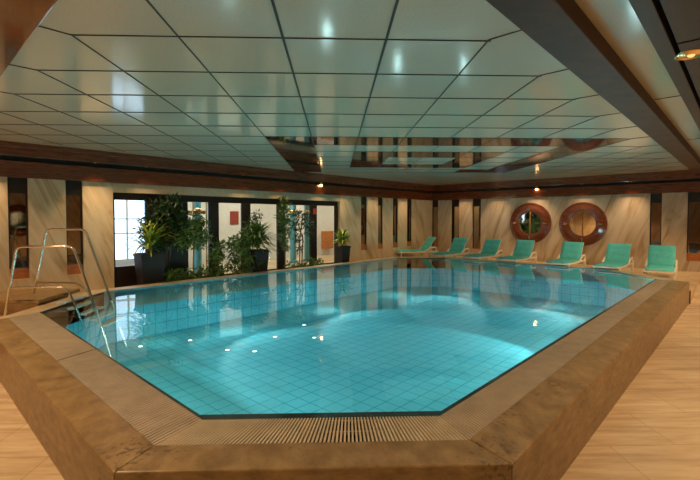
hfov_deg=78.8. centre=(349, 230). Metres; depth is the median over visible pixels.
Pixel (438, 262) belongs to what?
pool water
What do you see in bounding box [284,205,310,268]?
window
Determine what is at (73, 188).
mirror panel
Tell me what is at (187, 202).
window
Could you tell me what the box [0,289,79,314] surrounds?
platform
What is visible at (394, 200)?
mirror panel
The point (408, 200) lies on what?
mirror panel
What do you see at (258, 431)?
grate
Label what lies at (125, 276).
window
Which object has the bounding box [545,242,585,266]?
sun lounger
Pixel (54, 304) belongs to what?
pool coping
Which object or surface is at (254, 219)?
fig
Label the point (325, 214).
wall
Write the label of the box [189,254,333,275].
floor
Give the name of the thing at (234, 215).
wall picture
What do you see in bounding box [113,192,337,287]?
window
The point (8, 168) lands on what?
trim
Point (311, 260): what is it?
fern
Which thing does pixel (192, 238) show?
fig
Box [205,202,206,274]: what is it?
brass post
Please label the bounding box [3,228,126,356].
pool ladder
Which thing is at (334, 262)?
window
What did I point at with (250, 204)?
window
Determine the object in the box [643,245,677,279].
sun lounger
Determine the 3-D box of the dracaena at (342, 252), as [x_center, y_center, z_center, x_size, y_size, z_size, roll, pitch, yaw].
[-0.214,0.561,14.749,0.966,1.404,0.905,1,2,28]
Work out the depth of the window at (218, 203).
12.59 m
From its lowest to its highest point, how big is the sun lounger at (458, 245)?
0.891 m
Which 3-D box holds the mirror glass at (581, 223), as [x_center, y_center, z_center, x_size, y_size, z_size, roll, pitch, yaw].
[8.504,-0.242,15.571,0.892,0.892,0.016,2,2,43]
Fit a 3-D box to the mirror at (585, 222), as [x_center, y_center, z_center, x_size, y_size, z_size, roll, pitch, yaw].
[8.470,-0.241,15.534,1.600,1.600,0.116,2,2,43]
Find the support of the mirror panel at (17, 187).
attached to the wall at (46, 198)
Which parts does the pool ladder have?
rail, rail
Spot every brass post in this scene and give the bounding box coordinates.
[192,202,193,267]
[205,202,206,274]
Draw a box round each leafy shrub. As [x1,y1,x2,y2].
[206,238,229,275]
[220,226,263,274]
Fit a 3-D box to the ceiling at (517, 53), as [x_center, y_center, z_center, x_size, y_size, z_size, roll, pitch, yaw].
[0.846,-1.799,8.152,20.450,0.127,23.650,2,2,43]
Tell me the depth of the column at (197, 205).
13.37 m
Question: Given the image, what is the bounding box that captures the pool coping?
[0,257,684,326]
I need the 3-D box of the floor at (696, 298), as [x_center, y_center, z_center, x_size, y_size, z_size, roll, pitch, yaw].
[11.046,1.686,8.916,5.930,0.500,2.770,2,2,43]
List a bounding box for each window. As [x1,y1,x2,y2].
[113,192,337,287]
[113,200,146,287]
[114,200,144,260]
[187,202,209,278]
[218,203,242,275]
[250,204,277,270]
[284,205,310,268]
[322,206,335,264]
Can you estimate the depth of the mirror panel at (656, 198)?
14.14 m
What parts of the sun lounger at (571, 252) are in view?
seat, frame, backrest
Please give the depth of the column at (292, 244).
16.08 m
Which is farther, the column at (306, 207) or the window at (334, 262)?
the column at (306, 207)
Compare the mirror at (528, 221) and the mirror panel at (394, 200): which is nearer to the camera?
the mirror at (528, 221)
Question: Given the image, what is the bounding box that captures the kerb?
[0,280,689,479]
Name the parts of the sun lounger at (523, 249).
seat, frame, backrest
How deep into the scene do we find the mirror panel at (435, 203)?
19.89 m
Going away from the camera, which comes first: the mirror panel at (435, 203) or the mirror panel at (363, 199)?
the mirror panel at (363, 199)
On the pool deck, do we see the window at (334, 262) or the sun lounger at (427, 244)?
the sun lounger at (427, 244)
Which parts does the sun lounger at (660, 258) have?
seat, frame, backrest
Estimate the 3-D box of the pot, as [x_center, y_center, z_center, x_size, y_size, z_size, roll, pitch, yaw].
[-0.254,0.902,14.791,0.410,0.720,0.410,-2,2,-45]
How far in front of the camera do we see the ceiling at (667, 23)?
3.19 m
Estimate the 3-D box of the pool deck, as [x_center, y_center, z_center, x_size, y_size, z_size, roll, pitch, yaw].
[2.039,1.758,6.494,15.800,0.500,22.200,2,2,43]
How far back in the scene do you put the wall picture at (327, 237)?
19.44 m
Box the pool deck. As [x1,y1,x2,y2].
[0,255,699,316]
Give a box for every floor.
[0,304,699,479]
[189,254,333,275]
[691,281,699,304]
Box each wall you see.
[0,177,432,295]
[115,202,333,266]
[432,192,699,271]
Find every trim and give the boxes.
[0,140,699,191]
[0,155,699,192]
[0,160,699,200]
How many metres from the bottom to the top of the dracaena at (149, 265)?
1.954 m
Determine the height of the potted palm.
1.713 m
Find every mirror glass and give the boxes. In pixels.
[519,212,540,233]
[570,212,595,235]
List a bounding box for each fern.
[164,263,227,281]
[283,255,325,268]
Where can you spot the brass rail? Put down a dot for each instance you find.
(189, 212)
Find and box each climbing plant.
[273,195,295,268]
[290,209,314,265]
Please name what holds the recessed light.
in the ceiling at (667, 23)
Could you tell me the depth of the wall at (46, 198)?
9.64 m
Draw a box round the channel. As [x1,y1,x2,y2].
[323,424,377,441]
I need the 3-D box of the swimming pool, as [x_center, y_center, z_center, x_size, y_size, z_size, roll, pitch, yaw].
[1.254,1.756,9.595,7.923,1.080,12.537,2,2,43]
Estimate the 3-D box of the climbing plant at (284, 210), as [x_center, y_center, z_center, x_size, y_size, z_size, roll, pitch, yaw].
[-2.035,0.100,13.187,0.748,2.418,0.631,0,2,-2]
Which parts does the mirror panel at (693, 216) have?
wood panel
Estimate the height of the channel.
0.350 m
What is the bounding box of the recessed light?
[674,49,699,60]
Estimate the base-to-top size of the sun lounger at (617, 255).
0.891 m
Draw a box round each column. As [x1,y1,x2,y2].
[192,202,201,271]
[289,205,297,262]
[303,205,308,260]
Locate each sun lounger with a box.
[396,237,438,256]
[429,238,469,258]
[462,239,503,259]
[496,240,536,262]
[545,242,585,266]
[592,243,633,271]
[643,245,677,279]
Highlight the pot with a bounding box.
[334,246,350,262]
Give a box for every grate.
[8,312,94,360]
[58,350,201,445]
[156,416,467,445]
[440,279,670,439]
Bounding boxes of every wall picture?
[230,211,238,224]
[321,231,333,248]
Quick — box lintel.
[113,183,339,200]
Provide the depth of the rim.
3.26 m
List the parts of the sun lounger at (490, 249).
seat, frame, backrest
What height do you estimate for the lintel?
0.220 m
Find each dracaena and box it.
[118,210,178,284]
[331,227,355,262]
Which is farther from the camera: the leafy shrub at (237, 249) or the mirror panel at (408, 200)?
the mirror panel at (408, 200)
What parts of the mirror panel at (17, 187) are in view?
wood panel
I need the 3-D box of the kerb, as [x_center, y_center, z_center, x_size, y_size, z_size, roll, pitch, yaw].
[2.020,1.627,5.698,13.705,0.610,5.360,-1,2,-17]
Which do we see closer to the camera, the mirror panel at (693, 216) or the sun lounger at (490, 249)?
the mirror panel at (693, 216)
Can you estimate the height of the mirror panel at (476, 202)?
2.185 m
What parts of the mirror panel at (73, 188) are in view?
wood panel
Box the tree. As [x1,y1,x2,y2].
[133,192,201,281]
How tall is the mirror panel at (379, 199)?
2.065 m
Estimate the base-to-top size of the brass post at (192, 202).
2.900 m
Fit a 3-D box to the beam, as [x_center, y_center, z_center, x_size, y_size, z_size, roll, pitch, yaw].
[-0.113,-1.670,8.242,9.670,0.149,21.970,2,2,43]
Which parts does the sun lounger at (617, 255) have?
seat, frame, backrest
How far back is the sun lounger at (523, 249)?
15.34 m
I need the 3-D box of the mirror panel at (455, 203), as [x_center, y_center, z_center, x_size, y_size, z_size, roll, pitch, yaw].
[4.766,-0.293,19.172,0.394,2.185,0.055,2,2,43]
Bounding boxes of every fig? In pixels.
[171,213,214,269]
[241,209,262,248]
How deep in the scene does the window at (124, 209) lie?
13.28 m
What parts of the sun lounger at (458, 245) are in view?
seat, frame, backrest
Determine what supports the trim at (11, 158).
attached to the wall at (46, 198)
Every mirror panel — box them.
[7,177,28,279]
[65,180,82,274]
[361,197,365,249]
[378,198,381,248]
[393,198,396,247]
[407,199,410,245]
[432,200,437,246]
[452,200,458,241]
[473,199,480,249]
[650,193,661,244]
[686,192,699,260]
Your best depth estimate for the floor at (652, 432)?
4.01 m
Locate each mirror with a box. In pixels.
[510,203,551,242]
[559,202,607,245]
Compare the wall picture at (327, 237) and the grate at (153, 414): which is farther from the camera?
the wall picture at (327, 237)
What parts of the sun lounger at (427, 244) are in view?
seat, frame, backrest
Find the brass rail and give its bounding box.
[188,210,204,213]
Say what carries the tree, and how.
on the pool deck
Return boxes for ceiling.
[0,0,699,184]
[628,0,699,129]
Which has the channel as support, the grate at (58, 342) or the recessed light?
the grate at (58, 342)
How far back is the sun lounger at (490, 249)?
16.21 m
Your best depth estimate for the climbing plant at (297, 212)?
13.64 m
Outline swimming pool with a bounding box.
[42,258,650,414]
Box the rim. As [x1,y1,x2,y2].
[40,279,656,424]
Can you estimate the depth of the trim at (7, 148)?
12.89 m
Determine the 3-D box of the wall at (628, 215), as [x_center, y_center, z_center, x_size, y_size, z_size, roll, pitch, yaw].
[9.695,-0.185,14.649,15.800,3.500,0.250,2,2,43]
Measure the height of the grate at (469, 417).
0.041 m
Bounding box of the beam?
[0,0,699,173]
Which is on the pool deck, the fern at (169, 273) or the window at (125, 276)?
the fern at (169, 273)
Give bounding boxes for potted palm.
[234,219,281,272]
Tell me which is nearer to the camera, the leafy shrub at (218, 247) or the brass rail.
the leafy shrub at (218, 247)

